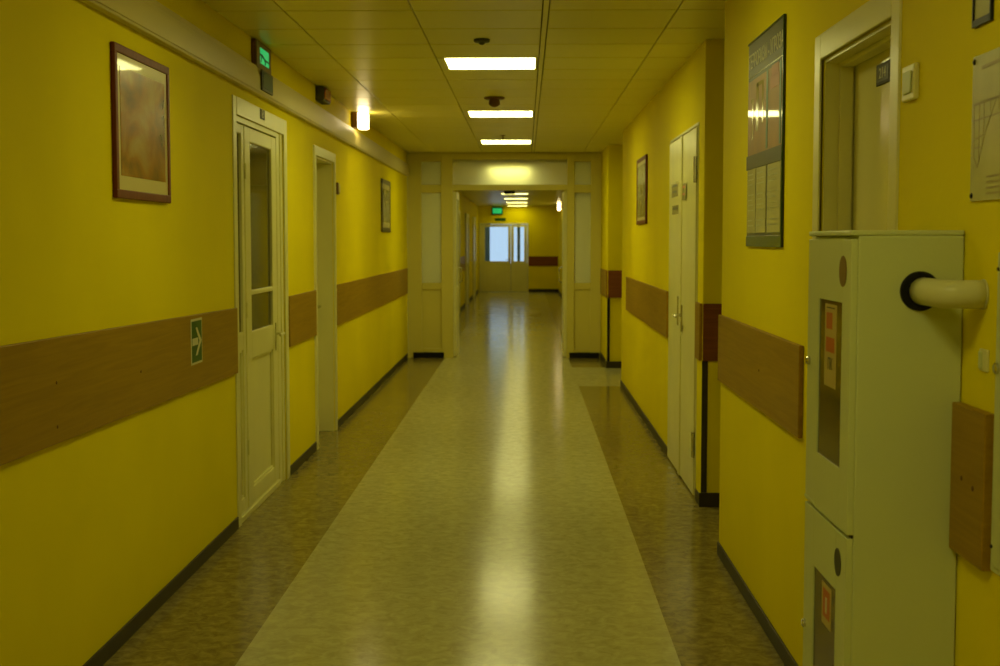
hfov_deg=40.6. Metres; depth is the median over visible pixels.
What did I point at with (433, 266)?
wall
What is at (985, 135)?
poster
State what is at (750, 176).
print
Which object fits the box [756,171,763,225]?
print
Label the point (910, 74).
switch box
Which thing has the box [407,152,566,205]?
ceiling
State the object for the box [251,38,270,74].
exit sign
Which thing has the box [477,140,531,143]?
recessed light
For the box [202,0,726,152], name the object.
ceiling
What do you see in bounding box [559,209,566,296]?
wall
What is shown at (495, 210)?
exit sign
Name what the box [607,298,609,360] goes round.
trim
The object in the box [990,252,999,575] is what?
hatch
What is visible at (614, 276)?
board
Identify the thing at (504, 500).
floor
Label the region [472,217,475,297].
door
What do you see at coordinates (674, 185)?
notice
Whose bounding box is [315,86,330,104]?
box
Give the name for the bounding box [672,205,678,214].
notice
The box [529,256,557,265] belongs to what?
board
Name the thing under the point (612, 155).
wall
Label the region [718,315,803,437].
board
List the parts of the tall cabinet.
door, door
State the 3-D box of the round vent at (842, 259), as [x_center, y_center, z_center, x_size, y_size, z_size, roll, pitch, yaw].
[0.792,-0.143,3.118,0.001,0.072,0.072,0,4,1]
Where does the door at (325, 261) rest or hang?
in the wall at (94, 524)
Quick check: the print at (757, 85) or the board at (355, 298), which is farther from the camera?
the board at (355, 298)
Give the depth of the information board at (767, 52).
5.48 m
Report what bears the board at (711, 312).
attached to the wall at (694, 94)
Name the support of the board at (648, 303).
attached to the wall at (694, 94)
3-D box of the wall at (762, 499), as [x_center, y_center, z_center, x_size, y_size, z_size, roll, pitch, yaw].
[2.030,0.024,1.874,2.010,2.895,9.810,0,4,1]
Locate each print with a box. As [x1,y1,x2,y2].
[119,65,165,181]
[383,189,389,222]
[637,163,644,217]
[748,174,753,226]
[751,79,763,139]
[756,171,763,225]
[768,167,777,224]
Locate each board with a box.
[0,308,237,465]
[288,290,316,346]
[337,268,407,325]
[460,256,464,271]
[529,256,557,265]
[600,268,606,297]
[608,270,621,297]
[626,277,668,337]
[695,302,701,360]
[703,304,721,360]
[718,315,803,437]
[746,14,786,246]
[949,402,993,570]
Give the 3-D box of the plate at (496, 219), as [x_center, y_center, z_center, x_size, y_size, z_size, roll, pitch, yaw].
[0.008,-3.481,41.359,0.320,0.080,0.012,0,4,1]
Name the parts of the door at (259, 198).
glass pane, panel, glass pane, glass pane, panel, handle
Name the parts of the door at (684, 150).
handle, lock plate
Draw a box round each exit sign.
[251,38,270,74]
[492,207,502,213]
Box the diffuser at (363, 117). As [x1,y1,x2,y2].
[358,112,368,129]
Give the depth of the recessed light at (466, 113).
12.60 m
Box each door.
[232,94,289,526]
[313,145,337,449]
[459,210,460,313]
[465,213,468,305]
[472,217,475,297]
[479,223,528,291]
[667,122,698,497]
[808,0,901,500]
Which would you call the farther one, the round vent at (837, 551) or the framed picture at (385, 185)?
the framed picture at (385, 185)
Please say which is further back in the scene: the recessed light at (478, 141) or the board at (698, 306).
the recessed light at (478, 141)
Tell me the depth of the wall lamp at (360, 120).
12.41 m
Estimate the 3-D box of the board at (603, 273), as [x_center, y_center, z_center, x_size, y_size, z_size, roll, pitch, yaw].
[1.345,-0.657,17.524,0.018,0.342,1.300,0,4,1]
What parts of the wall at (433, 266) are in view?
panel, glass pane, glass pane, door, glass pane, pull handle, transom glass, pull handle, door, panel, glass pane, glass pane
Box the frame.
[972,0,993,28]
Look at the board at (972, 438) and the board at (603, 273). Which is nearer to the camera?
the board at (972, 438)
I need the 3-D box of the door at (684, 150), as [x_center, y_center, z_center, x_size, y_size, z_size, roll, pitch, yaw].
[1.240,-0.184,9.087,0.176,2.318,1.596,0,4,1]
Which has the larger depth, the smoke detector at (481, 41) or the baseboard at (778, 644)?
the smoke detector at (481, 41)
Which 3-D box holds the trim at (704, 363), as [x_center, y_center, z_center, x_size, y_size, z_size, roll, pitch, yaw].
[1.223,0.563,8.084,0.035,0.794,0.004,0,4,1]
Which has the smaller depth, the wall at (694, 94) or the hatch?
the hatch
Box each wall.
[0,0,407,665]
[407,152,601,357]
[407,190,477,320]
[478,206,558,291]
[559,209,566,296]
[601,145,622,360]
[621,39,724,492]
[719,0,999,665]
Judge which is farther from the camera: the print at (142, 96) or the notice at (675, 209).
the notice at (675, 209)
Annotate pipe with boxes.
[909,277,988,309]
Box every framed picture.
[110,41,170,202]
[381,178,390,231]
[636,154,647,224]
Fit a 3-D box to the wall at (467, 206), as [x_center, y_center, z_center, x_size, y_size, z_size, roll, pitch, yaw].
[-1.020,-1.832,29.944,0.250,2.740,23.050,0,4,1]
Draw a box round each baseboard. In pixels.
[82,353,407,665]
[461,289,561,310]
[600,352,719,506]
[717,541,797,665]
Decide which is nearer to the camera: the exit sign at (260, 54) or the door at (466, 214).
the exit sign at (260, 54)
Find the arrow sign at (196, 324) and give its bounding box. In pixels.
[190,317,202,365]
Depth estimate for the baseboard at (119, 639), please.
6.26 m
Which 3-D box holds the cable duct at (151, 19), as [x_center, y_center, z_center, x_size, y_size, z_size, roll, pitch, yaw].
[-1.435,-1.457,7.546,0.043,0.166,21.200,0,4,1]
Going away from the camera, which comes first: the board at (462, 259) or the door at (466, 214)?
the board at (462, 259)
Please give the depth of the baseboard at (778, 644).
5.68 m
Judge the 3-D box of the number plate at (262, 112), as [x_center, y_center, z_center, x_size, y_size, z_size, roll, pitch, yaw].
[-1.433,-1.318,8.147,0.004,0.060,0.140,0,4,1]
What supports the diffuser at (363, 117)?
attached to the wall lamp at (360, 120)
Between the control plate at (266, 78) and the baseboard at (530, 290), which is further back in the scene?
the baseboard at (530, 290)
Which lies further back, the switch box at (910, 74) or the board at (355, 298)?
the board at (355, 298)
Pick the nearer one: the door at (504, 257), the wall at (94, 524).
the wall at (94, 524)
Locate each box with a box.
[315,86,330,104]
[902,62,918,102]
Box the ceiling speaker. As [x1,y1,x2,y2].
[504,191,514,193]
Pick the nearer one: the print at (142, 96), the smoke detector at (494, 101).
the print at (142, 96)
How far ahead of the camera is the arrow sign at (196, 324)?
6.48 m
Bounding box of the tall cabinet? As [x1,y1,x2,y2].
[801,230,964,665]
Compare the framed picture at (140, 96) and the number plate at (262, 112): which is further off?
the number plate at (262, 112)
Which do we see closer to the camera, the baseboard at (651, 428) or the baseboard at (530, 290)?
the baseboard at (651, 428)
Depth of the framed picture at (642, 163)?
12.02 m
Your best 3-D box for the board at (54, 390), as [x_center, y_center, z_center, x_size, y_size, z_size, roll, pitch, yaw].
[-1.494,0.172,4.992,0.020,0.435,4.880,0,4,1]
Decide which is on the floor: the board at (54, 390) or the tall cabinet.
the tall cabinet
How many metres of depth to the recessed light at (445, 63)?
9.03 m
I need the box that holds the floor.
[103,292,784,665]
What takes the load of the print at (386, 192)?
attached to the framed picture at (385, 185)
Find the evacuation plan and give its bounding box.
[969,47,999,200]
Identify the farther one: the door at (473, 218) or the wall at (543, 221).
the wall at (543, 221)
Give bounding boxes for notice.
[672,182,677,197]
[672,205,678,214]
[682,183,685,200]
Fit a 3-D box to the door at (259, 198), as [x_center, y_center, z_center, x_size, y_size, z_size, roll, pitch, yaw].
[-1.478,-0.162,8.245,0.172,2.390,1.645,0,4,1]
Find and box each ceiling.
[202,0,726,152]
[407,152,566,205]
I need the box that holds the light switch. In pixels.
[336,182,339,194]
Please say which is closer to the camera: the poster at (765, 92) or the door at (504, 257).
the poster at (765, 92)
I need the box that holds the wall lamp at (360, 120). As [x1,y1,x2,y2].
[351,112,368,129]
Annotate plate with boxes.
[260,69,272,95]
[260,109,264,120]
[495,218,504,220]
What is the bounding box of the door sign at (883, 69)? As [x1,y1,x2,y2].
[876,59,889,86]
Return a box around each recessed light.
[437,58,536,69]
[463,111,533,116]
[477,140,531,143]
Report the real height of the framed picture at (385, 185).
0.590 m
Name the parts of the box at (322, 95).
panel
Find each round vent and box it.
[834,548,840,575]
[839,256,846,286]
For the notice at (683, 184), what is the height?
0.110 m
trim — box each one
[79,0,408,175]
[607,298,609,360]
[701,361,707,492]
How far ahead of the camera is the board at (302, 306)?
9.58 m
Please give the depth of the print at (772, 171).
5.34 m
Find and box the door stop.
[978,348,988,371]
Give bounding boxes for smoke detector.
[474,38,489,44]
[484,96,504,106]
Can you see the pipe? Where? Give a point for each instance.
(951, 294)
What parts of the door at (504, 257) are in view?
glass pane, glass pane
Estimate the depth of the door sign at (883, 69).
4.11 m
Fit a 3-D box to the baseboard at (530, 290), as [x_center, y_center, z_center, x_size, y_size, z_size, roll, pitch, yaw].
[0.352,-0.540,30.383,2.480,0.099,22.300,0,4,1]
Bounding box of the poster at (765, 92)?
[748,60,782,155]
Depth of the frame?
2.91 m
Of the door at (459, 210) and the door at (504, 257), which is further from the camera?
the door at (504, 257)
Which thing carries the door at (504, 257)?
in the wall at (543, 221)

